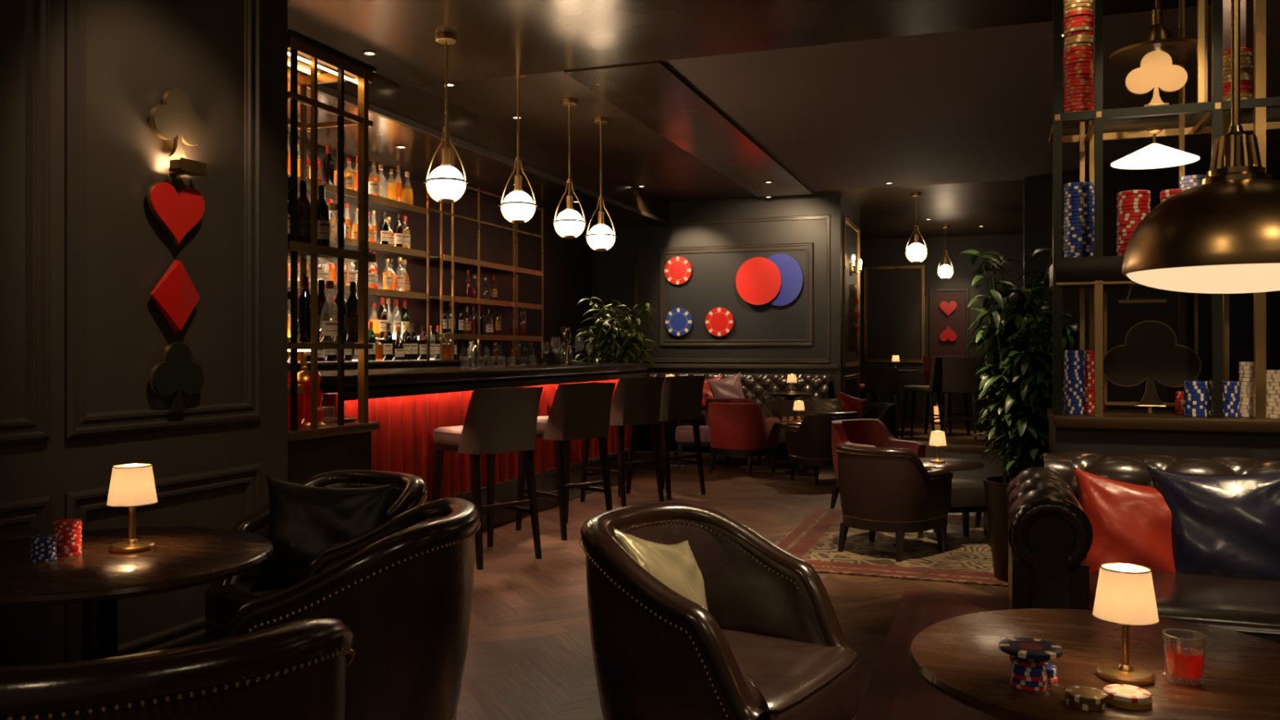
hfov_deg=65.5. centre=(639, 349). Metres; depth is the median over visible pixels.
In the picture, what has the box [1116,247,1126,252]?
chip
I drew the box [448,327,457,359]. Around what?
bottle
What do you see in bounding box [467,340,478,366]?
cocktail shaker
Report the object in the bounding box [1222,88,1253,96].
chip
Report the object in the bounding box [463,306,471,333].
bottle
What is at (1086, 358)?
chip
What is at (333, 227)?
bottle
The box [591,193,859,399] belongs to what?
wall
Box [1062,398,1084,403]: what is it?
chip
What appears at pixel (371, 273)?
bottle
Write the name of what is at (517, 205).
globe pendant
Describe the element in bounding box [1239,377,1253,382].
chip
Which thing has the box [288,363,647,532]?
bar counter
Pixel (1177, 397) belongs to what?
chip
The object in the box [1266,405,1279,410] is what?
chip
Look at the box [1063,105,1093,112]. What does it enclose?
chip
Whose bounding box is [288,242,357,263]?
shelf
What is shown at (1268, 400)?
chip
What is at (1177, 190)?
chip
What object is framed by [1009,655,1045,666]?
chip
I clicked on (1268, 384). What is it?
chip
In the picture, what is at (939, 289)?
trim
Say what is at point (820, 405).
cushion
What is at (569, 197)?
socket
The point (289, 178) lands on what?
bottle
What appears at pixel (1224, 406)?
chip
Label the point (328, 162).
bottle
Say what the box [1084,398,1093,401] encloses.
chip
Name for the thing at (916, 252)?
globe pendant
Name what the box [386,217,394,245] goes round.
bottle
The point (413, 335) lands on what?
bottle
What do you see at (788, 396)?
round table
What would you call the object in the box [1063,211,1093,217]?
chip
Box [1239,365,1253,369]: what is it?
chip
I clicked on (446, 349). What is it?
bottle
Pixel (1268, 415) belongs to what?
chip
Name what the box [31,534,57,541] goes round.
chip
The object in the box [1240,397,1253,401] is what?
chip
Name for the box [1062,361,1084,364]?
chip
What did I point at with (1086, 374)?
chip
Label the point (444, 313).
bottle
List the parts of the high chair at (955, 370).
leg, leg, seat, backrest, leg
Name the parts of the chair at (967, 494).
leg, leg, leg, seat, frame, leg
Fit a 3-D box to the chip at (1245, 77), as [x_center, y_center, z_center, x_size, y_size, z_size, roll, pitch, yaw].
[2.440,-1.093,4.066,0.116,0.016,0.116,0,0,-27]
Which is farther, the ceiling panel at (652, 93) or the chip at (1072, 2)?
the ceiling panel at (652, 93)
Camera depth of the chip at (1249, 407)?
3.96 m
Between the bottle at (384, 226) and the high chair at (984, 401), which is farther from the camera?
the high chair at (984, 401)
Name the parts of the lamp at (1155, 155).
bulb, stem, lamp shade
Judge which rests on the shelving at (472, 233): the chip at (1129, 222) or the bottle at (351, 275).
the bottle at (351, 275)
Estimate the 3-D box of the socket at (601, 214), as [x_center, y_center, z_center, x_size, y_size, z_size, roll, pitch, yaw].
[-0.315,-1.109,8.041,0.064,0.217,0.062,0,0,0]
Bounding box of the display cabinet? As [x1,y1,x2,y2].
[288,29,379,484]
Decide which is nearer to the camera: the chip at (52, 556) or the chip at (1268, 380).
the chip at (52, 556)
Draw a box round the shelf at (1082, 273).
[1049,255,1147,288]
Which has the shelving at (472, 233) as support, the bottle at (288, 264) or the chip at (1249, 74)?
the bottle at (288, 264)
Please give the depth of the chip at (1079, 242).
4.21 m
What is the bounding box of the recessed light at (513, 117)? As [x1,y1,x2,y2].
[511,115,522,119]
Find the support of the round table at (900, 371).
on the floor
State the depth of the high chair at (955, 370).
13.27 m
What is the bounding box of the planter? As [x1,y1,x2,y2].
[982,475,1008,582]
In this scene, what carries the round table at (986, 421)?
on the floor
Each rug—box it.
[773,507,1008,586]
[855,589,1008,719]
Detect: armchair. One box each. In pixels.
[0,617,355,719]
[203,469,426,640]
[218,497,480,719]
[579,501,859,719]
[705,398,760,462]
[707,402,779,476]
[764,400,823,466]
[785,411,858,485]
[830,418,925,508]
[835,443,953,562]
[862,402,896,437]
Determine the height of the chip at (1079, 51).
0.016 m
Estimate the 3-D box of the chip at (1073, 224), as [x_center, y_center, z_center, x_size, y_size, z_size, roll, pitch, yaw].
[1.881,-0.530,4.266,0.121,0.016,0.121,0,0,-19]
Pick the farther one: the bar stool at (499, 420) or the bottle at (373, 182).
the bottle at (373, 182)
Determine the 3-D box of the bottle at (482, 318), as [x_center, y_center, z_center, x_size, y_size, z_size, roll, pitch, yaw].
[-1.565,-0.289,9.739,0.072,0.295,0.073,0,0,-22]
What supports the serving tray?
on the display cabinet
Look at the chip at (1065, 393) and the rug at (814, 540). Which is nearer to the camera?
the chip at (1065, 393)
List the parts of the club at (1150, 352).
rail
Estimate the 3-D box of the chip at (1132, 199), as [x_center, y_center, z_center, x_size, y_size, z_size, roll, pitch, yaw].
[2.081,-0.624,4.194,0.126,0.016,0.126,0,0,-5]
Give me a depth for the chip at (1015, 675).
1.81 m
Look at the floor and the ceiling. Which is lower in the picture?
the floor
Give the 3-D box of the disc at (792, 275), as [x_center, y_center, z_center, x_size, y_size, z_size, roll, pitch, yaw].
[1.707,-0.849,12.101,0.560,0.634,0.060,0,0,20]
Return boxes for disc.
[735,257,782,305]
[767,253,803,306]
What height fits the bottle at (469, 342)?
0.168 m
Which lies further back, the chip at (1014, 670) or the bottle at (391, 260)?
the bottle at (391, 260)
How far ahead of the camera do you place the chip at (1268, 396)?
3.89 m
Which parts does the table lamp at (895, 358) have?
lamp shade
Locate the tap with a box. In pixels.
[561,328,576,364]
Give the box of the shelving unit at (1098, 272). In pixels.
[1046,0,1279,433]
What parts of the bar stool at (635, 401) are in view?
leg, leg, leg, backrest, leg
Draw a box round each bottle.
[288,133,290,173]
[288,177,290,242]
[288,263,289,279]
[288,263,299,275]
[288,291,290,342]
[288,340,300,362]
[297,180,310,243]
[297,262,309,281]
[297,276,310,342]
[306,153,309,178]
[306,342,310,361]
[309,160,320,182]
[317,185,330,246]
[317,262,329,281]
[317,265,323,278]
[317,280,329,342]
[317,342,325,361]
[319,280,337,341]
[322,144,333,185]
[324,335,335,361]
[327,199,336,234]
[327,246,335,284]
[328,202,345,224]
[329,295,335,320]
[332,281,346,342]
[333,177,346,186]
[344,156,354,187]
[344,203,351,238]
[344,247,346,285]
[344,342,352,360]
[345,281,357,342]
[346,271,355,282]
[351,208,357,239]
[352,155,357,191]
[353,342,357,360]
[354,248,357,286]
[368,161,379,196]
[368,211,373,242]
[368,268,375,288]
[368,321,375,360]
[369,209,377,242]
[369,252,377,288]
[369,302,376,316]
[374,333,383,360]
[377,297,387,338]
[378,164,386,198]
[379,211,388,244]
[383,322,392,360]
[384,258,392,286]
[384,258,397,290]
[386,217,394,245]
[386,297,392,333]
[389,168,396,183]
[392,326,404,359]
[393,213,402,247]
[393,299,401,337]
[394,164,402,202]
[394,257,404,286]
[398,259,409,291]
[400,300,409,338]
[402,216,410,245]
[402,323,411,359]
[404,171,412,188]
[409,323,417,359]
[418,324,426,359]
[430,325,435,354]
[433,324,439,359]
[439,302,447,333]
[442,333,451,359]
[446,301,455,328]
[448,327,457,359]
[457,302,463,333]
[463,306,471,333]
[465,269,471,297]
[466,341,471,359]
[470,304,476,334]
[471,274,477,297]
[476,305,484,334]
[480,277,490,299]
[484,305,493,332]
[490,275,497,300]
[492,342,498,358]
[493,305,501,335]
[509,317,517,335]
[510,341,517,358]
[519,311,523,335]
[520,341,527,358]
[521,308,526,335]
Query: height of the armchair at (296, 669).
0.819 m
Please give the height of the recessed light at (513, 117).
0.007 m
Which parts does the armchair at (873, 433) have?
leg, seat rail, backrest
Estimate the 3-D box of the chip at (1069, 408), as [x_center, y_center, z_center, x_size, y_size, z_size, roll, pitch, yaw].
[1.825,0.245,4.181,0.084,0.016,0.084,0,0,-22]
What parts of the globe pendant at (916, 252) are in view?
rod, globe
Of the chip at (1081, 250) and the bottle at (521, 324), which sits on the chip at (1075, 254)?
the chip at (1081, 250)
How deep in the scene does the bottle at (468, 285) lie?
9.45 m
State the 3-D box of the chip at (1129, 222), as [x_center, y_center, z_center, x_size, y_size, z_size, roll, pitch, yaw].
[2.078,-0.530,4.194,0.126,0.016,0.126,0,0,6]
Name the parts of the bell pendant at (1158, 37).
stem, lamp shade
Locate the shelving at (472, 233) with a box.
[288,142,552,371]
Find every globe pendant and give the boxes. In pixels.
[422,31,469,203]
[497,75,538,223]
[551,97,587,238]
[584,116,617,251]
[904,192,928,262]
[936,225,954,279]
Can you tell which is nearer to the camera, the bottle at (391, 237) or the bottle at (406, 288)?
the bottle at (391, 237)
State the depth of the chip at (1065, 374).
4.14 m
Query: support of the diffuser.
attached to the dome pendant at (1220, 234)
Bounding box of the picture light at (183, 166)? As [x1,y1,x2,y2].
[168,157,206,176]
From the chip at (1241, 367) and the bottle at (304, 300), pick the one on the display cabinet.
the bottle at (304, 300)
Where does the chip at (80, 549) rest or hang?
on the chip at (80, 552)
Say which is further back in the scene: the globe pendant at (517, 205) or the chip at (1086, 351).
the globe pendant at (517, 205)
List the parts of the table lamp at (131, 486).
stem, shade trim, shade trim, lamp shade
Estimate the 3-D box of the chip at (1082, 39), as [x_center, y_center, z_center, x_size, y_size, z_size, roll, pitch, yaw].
[1.881,-1.310,4.265,0.118,0.016,0.118,0,0,-27]
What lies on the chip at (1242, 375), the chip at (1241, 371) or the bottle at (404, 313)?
the chip at (1241, 371)
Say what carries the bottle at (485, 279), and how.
on the shelving at (472, 233)
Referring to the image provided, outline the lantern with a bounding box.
[933,399,940,424]
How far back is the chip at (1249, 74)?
4.02 m
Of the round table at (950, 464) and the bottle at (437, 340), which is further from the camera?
the bottle at (437, 340)
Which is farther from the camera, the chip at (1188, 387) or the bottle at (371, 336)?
the bottle at (371, 336)
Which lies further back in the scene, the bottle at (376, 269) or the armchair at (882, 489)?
the bottle at (376, 269)
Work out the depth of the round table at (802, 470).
9.72 m
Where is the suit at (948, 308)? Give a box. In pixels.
[939,301,956,315]
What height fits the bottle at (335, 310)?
0.285 m
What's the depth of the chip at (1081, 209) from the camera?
4.21 m
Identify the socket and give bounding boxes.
[440,130,451,166]
[513,160,523,191]
[564,182,573,209]
[596,199,604,224]
[913,226,919,243]
[943,251,947,264]
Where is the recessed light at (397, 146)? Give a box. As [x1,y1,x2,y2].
[395,145,406,148]
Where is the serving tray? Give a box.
[322,416,357,422]
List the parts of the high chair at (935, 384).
leg, leg, seat, leg, backrest, leg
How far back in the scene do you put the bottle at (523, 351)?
10.45 m
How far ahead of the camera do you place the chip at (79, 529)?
2.60 m
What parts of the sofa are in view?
arm, armrest, panel, backrest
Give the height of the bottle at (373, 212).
0.291 m
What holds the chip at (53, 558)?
on the round table at (181, 557)
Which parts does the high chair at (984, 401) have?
leg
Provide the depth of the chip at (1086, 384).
4.23 m
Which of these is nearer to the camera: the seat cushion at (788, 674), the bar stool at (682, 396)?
the seat cushion at (788, 674)
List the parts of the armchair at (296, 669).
backrest, nailhead trim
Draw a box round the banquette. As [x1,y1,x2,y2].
[634,372,830,450]
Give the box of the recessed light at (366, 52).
[362,50,377,55]
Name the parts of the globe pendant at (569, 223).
rod, globe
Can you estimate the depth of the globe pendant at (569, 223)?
7.41 m
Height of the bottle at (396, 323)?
0.339 m
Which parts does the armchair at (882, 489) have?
leg, leg, nailhead trim, rail, nailhead trim, backrest, seat rail, leg, leg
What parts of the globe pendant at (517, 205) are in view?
rod, globe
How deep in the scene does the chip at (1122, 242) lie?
4.17 m
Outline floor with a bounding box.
[456,422,1038,719]
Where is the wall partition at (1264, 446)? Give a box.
[1048,421,1279,461]
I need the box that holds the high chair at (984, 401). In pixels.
[978,356,1022,435]
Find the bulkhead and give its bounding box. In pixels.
[288,72,669,228]
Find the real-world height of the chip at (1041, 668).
0.008 m
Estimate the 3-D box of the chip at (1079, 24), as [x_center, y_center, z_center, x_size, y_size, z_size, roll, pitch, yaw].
[1.879,-1.377,4.266,0.118,0.016,0.118,0,0,40]
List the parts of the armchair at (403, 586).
rail, nailhead trim, nailhead trim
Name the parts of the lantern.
lamp shade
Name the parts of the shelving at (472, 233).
post, panel, shelf, shelf, shelf, post, post, shelf, post, post, panel, shelf, shelf, post, rail, rail, post, post, post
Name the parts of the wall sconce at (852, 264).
candle bulb, candle bulb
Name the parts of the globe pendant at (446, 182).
rod, globe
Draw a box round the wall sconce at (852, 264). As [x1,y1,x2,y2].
[850,253,862,275]
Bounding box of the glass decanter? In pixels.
[303,370,324,426]
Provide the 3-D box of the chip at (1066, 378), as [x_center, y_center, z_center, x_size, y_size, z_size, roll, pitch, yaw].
[1.823,0.120,4.181,0.084,0.016,0.084,0,0,-19]
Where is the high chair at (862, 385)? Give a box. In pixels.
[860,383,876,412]
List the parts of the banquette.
backrest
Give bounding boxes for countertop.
[288,357,552,367]
[288,363,647,386]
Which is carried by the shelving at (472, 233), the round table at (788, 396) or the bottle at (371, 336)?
the bottle at (371, 336)
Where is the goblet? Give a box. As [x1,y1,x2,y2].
[297,366,310,425]
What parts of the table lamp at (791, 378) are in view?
lamp shade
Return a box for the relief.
[848,284,858,351]
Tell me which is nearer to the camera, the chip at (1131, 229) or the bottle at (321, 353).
the chip at (1131, 229)
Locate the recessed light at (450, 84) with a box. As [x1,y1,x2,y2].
[443,82,455,86]
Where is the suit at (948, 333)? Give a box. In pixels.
[939,326,956,341]
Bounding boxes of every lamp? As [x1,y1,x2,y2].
[106,463,158,553]
[786,373,796,393]
[793,400,804,422]
[891,355,899,369]
[928,431,946,462]
[1092,562,1159,686]
[1111,126,1199,168]
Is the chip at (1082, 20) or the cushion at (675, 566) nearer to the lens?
the cushion at (675, 566)
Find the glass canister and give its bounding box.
[288,370,303,428]
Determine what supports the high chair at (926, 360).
on the floor
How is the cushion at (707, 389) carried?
on the banquette
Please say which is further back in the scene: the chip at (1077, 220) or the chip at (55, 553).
the chip at (1077, 220)
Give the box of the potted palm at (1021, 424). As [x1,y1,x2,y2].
[955,247,1088,582]
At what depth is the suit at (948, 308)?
16.37 m
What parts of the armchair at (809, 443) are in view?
leg, seat rail, leg, rail, nailhead trim, backrest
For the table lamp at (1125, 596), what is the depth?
1.84 m
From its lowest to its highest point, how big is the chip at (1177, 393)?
0.016 m
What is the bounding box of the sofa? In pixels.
[1005,450,1279,643]
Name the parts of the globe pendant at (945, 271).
globe, rod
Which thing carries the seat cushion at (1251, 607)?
on the sofa
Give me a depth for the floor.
5.14 m
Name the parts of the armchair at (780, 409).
seat rail, backrest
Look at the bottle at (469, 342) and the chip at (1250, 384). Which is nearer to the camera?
the chip at (1250, 384)
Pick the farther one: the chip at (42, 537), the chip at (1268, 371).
the chip at (1268, 371)
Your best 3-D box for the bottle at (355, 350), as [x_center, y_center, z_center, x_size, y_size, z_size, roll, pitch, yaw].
[-2.184,-0.062,7.745,0.085,0.300,0.088,0,0,-26]
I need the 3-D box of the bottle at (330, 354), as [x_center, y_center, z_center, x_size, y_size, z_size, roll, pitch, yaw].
[-2.301,-0.059,7.388,0.071,0.294,0.074,0,0,-23]
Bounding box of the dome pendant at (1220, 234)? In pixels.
[1121,0,1279,293]
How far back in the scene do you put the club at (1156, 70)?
4.02 m
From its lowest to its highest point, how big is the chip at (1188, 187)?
0.016 m
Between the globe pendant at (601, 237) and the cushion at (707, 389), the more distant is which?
the cushion at (707, 389)
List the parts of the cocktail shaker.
lid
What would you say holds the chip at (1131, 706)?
on the round table at (961, 657)
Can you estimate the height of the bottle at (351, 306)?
0.285 m
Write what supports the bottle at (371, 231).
on the shelving at (472, 233)
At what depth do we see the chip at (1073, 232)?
4.22 m
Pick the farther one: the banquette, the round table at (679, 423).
the banquette
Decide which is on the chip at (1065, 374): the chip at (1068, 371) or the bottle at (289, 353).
the chip at (1068, 371)
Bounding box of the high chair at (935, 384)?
[900,356,943,438]
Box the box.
[1222,0,1246,51]
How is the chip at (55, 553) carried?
on the chip at (52, 556)
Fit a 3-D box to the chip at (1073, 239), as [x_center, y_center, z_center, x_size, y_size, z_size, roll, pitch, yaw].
[1.882,-0.467,4.264,0.121,0.016,0.121,0,0,-2]
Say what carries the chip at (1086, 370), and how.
on the chip at (1086, 374)
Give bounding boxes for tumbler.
[1161,629,1207,685]
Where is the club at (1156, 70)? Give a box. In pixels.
[1124,50,1187,106]
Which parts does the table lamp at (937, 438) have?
stem, lamp shade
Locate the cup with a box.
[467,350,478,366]
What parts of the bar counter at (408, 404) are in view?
panel, plinth rail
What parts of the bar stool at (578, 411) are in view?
leg, seat, seat frame, leg, leg, backrest, leg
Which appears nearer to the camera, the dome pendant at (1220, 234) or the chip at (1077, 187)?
the dome pendant at (1220, 234)
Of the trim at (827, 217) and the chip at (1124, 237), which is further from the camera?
the trim at (827, 217)
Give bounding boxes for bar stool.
[431,386,543,569]
[515,382,615,540]
[580,377,665,507]
[626,375,706,500]
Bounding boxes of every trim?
[0,0,50,445]
[0,495,50,665]
[64,0,261,439]
[64,462,261,662]
[289,81,671,226]
[633,214,830,363]
[647,364,838,368]
[659,242,813,346]
[843,215,860,368]
[843,373,860,398]
[863,264,925,363]
[928,287,968,357]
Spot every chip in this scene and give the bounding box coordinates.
[30,538,56,543]
[30,543,56,548]
[30,546,56,551]
[30,548,56,554]
[30,551,56,556]
[30,556,56,562]
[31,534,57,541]
[31,541,56,546]
[31,554,56,559]
[53,519,80,524]
[53,527,81,533]
[53,529,81,535]
[54,521,82,527]
[54,524,81,530]
[56,535,81,540]
[56,537,81,542]
[56,540,81,546]
[56,542,81,548]
[56,545,82,551]
[56,548,81,553]
[56,551,81,556]
[57,532,81,537]
[664,256,692,284]
[665,307,693,336]
[705,307,733,336]
[998,637,1062,659]
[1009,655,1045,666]
[1009,679,1046,691]
[1010,655,1050,662]
[1010,662,1046,671]
[1010,665,1046,676]
[1010,675,1047,686]
[1011,671,1047,681]
[1046,663,1057,674]
[1047,672,1057,678]
[1047,676,1057,683]
[1062,354,1084,357]
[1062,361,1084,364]
[1062,368,1084,373]
[1062,376,1084,380]
[1062,387,1084,391]
[1062,395,1084,399]
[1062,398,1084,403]
[1063,0,1093,8]
[1063,2,1093,12]
[1063,6,1093,15]
[1063,10,1093,19]
[1063,14,1093,24]
[1063,17,1093,26]
[1063,22,1093,31]
[1063,26,1093,35]
[1063,30,1093,39]
[1063,37,1093,47]
[1063,41,1093,50]
[1063,45,1093,54]
[1063,49,1093,58]
[1063,53,1093,62]
[1063,57,1093,66]
[1063,62,1093,71]
[1063,65,1093,74]
[1063,73,1093,81]
[1063,77,1093,87]
[1063,84,1093,93]
[1063,88,1093,97]
[1063,93,1093,101]
[1063,97,1093,105]
[1063,101,1093,110]
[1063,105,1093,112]
[1063,181,1093,188]
[1063,185,1093,191]
[1063,189,1093,195]
[1063,192,1093,199]
[1063,196,1093,203]
[1063,200,1093,206]
[1063,204,1093,209]
[1063,207,1093,213]
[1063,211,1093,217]
[1063,214,1093,221]
[1063,218,1093,224]
[1063,222,1093,228]
[1063,226,1093,231]
[1063,230,1093,235]
[1063,233,1093,239]
[1063,237,1093,242]
[1063,240,1093,246]
[1063,244,1093,250]
[1063,248,1093,253]
[1063,252,1093,257]
[1063,350,1084,354]
[1063,357,1084,361]
[1063,364,1084,368]
[1063,372,1084,376]
[1063,379,1084,384]
[1063,383,1084,387]
[1063,391,1084,395]
[1063,402,1084,406]
[1063,405,1084,410]
[1063,409,1084,413]
[1064,34,1093,42]
[1064,69,1093,77]
[1064,81,1093,88]
[1064,695,1106,711]
[1065,109,1091,112]
[1065,685,1107,704]
[1068,255,1092,257]
[1084,350,1093,353]
[1084,353,1093,357]
[1084,357,1093,360]
[1084,360,1093,364]
[1084,364,1093,368]
[1084,368,1093,372]
[1084,372,1093,376]
[1084,376,1093,379]
[1084,379,1093,383]
[1084,383,1093,386]
[1084,386,1093,391]
[1084,391,1093,394]
[1084,394,1093,398]
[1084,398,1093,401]
[1084,401,1093,405]
[1084,405,1093,408]
[1084,408,1093,413]
[1103,684,1151,702]
[1106,697,1152,710]
[1116,190,1150,196]
[1116,193,1150,200]
[1116,201,1150,208]
[1116,204,1150,211]
[1116,208,1150,215]
[1116,216,1145,222]
[1116,220,1141,226]
[1116,227,1136,234]
[1116,235,1131,241]
[1116,239,1129,244]
[1116,243,1128,248]
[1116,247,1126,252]
[1117,197,1151,204]
[1117,212,1148,218]
[1117,223,1138,230]
[1117,231,1133,237]
[1117,251,1124,255]
[1160,188,1187,195]
[1160,192,1178,199]
[1175,391,1183,395]
[1175,395,1183,399]
[1175,399,1184,403]
[1175,402,1183,407]
[1175,406,1183,410]
[1175,410,1184,414]
[1179,174,1206,181]
[1179,178,1202,185]
[1179,182,1199,188]
[1180,186,1195,188]
[1183,381,1208,385]
[1183,385,1208,389]
[1183,388,1208,393]
[1183,392,1208,397]
[1183,396,1208,400]
[1183,400,1208,404]
[1183,404,1208,408]
[1183,408,1208,413]
[1183,412,1208,417]
[1222,47,1253,55]
[1222,51,1253,59]
[1222,55,1253,63]
[1222,59,1253,67]
[1222,63,1253,71]
[1222,68,1253,75]
[1222,72,1253,79]
[1222,75,1253,84]
[1222,80,1253,88]
[1222,84,1253,92]
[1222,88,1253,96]
[1222,93,1253,100]
[1222,97,1253,101]
[1222,381,1240,385]
[1222,385,1240,389]
[1222,389,1240,393]
[1222,393,1240,397]
[1222,396,1240,401]
[1222,400,1240,404]
[1222,404,1240,408]
[1222,408,1240,413]
[1222,413,1240,417]
[1238,369,1253,373]
[1239,361,1253,365]
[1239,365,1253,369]
[1239,373,1253,377]
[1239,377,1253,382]
[1240,381,1253,386]
[1240,385,1253,389]
[1240,389,1253,393]
[1240,393,1253,397]
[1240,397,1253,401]
[1240,400,1253,405]
[1240,404,1253,409]
[1240,408,1253,413]
[1240,413,1253,417]
[1266,369,1279,374]
[1266,373,1279,377]
[1266,377,1279,382]
[1266,382,1279,386]
[1266,386,1279,390]
[1266,390,1279,394]
[1266,394,1279,398]
[1266,398,1279,402]
[1266,402,1279,406]
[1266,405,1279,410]
[1266,409,1279,414]
[1266,413,1279,418]
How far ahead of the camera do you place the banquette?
11.96 m
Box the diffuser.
[1126,262,1279,293]
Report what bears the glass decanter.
on the display cabinet
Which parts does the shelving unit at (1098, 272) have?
rail, post, post, post, rail, post, post, rail, rail, post, post, rail, post, post, post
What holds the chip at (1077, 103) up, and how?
on the chip at (1076, 107)
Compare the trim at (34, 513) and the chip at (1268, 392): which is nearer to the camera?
the trim at (34, 513)
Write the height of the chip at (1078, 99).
0.016 m
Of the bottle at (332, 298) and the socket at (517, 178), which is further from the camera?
the bottle at (332, 298)
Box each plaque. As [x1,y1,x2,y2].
[146,181,204,246]
[149,88,204,159]
[149,342,204,412]
[150,259,199,332]
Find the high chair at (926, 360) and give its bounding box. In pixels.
[923,356,969,435]
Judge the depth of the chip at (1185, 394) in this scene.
3.99 m
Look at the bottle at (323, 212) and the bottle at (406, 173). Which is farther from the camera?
the bottle at (406, 173)
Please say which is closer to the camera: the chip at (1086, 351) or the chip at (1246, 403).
the chip at (1246, 403)
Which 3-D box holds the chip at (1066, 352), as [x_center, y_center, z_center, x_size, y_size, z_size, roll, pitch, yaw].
[1.824,0.010,4.181,0.084,0.016,0.084,0,0,-41]
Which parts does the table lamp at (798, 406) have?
lamp shade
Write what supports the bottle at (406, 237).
on the shelving at (472, 233)
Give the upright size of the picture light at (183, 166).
0.044 m
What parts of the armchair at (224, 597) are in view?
nailhead trim, nailhead trim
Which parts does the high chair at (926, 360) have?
leg, backrest, leg, leg, leg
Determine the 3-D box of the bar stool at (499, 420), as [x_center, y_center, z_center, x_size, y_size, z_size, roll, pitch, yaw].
[-0.906,0.717,5.841,0.482,1.006,0.530,0,0,-44]
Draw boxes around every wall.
[0,0,288,666]
[288,137,591,363]
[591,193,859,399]
[859,233,1023,424]
[1023,164,1279,464]
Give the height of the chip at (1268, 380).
0.016 m
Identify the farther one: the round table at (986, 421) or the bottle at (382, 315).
the round table at (986, 421)
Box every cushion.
[204,579,287,639]
[248,475,397,593]
[613,527,707,609]
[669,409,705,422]
[701,375,722,408]
[706,372,744,398]
[721,629,859,719]
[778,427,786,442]
[810,397,844,412]
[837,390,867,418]
[1073,466,1175,573]
[1089,571,1279,643]
[1146,466,1279,581]
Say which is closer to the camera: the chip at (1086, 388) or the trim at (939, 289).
the chip at (1086, 388)
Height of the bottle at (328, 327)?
0.277 m
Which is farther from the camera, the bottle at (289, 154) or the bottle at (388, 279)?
the bottle at (388, 279)
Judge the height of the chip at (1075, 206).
0.016 m
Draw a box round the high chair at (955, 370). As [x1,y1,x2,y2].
[942,356,977,441]
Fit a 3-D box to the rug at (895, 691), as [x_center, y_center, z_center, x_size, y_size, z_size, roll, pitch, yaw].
[1.953,1.214,2.690,2.730,0.012,3.980,0,0,20]
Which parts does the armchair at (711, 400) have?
backrest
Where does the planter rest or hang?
attached to the potted palm at (1021, 424)
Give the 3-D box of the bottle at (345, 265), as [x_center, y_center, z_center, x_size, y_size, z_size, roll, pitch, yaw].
[-2.300,-0.639,7.705,0.060,0.313,0.062,0,0,-39]
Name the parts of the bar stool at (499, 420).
leg, seat, seat frame, leg, leg, backrest, leg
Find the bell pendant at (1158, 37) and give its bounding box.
[1108,0,1208,67]
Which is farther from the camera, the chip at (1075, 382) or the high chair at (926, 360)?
the high chair at (926, 360)
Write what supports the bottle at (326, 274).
on the shelving at (472, 233)
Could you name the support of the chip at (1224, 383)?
on the chip at (1224, 387)
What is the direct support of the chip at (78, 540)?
on the chip at (78, 542)
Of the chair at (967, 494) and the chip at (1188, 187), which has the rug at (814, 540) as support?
the chair at (967, 494)
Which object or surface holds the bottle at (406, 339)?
on the shelving at (472, 233)
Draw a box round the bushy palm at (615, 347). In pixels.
[569,297,662,460]
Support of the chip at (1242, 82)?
on the chip at (1242, 86)
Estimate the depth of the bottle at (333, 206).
4.56 m
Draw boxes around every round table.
[0,526,274,660]
[669,393,708,464]
[764,391,815,460]
[774,419,819,475]
[896,368,925,435]
[909,608,1279,719]
[919,457,984,533]
[969,368,992,431]
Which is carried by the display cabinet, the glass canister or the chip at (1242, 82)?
the glass canister
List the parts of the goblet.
lid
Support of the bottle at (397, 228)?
on the shelving at (472, 233)
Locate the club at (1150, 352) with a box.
[1102,284,1201,413]
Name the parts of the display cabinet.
rail, rail, rail, post, rail, rail, post, post, rail, rail, rail, rail, rail, panel, post, post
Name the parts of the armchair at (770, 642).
nailhead trim, nailhead trim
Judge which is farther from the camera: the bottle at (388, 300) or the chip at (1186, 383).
the bottle at (388, 300)
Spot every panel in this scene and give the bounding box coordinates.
[564,61,813,196]
[666,249,806,339]
[933,290,965,355]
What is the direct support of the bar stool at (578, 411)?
on the floor
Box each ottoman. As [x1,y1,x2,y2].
[675,425,715,470]
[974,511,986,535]
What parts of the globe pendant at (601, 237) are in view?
rod, globe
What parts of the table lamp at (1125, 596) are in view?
stem, shade trim, shade trim, lamp shade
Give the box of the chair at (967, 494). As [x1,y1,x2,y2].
[916,476,991,547]
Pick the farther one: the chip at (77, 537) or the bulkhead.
the bulkhead
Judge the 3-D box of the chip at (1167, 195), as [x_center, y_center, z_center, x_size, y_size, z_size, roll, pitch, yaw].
[2.240,-0.640,4.157,0.122,0.016,0.122,0,0,-23]
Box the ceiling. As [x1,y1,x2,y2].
[288,0,1279,239]
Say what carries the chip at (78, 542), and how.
on the chip at (79, 544)
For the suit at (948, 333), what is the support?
attached to the wall at (894, 295)
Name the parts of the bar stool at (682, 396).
leg, leg, leg, backrest, leg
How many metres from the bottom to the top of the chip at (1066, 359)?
0.016 m
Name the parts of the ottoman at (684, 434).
leg, seat, frame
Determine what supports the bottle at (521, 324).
on the shelving at (472, 233)
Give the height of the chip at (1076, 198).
0.016 m
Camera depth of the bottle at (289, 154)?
7.06 m
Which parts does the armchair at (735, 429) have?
leg, leg, backrest, seat rail, leg, leg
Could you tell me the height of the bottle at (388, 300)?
0.342 m

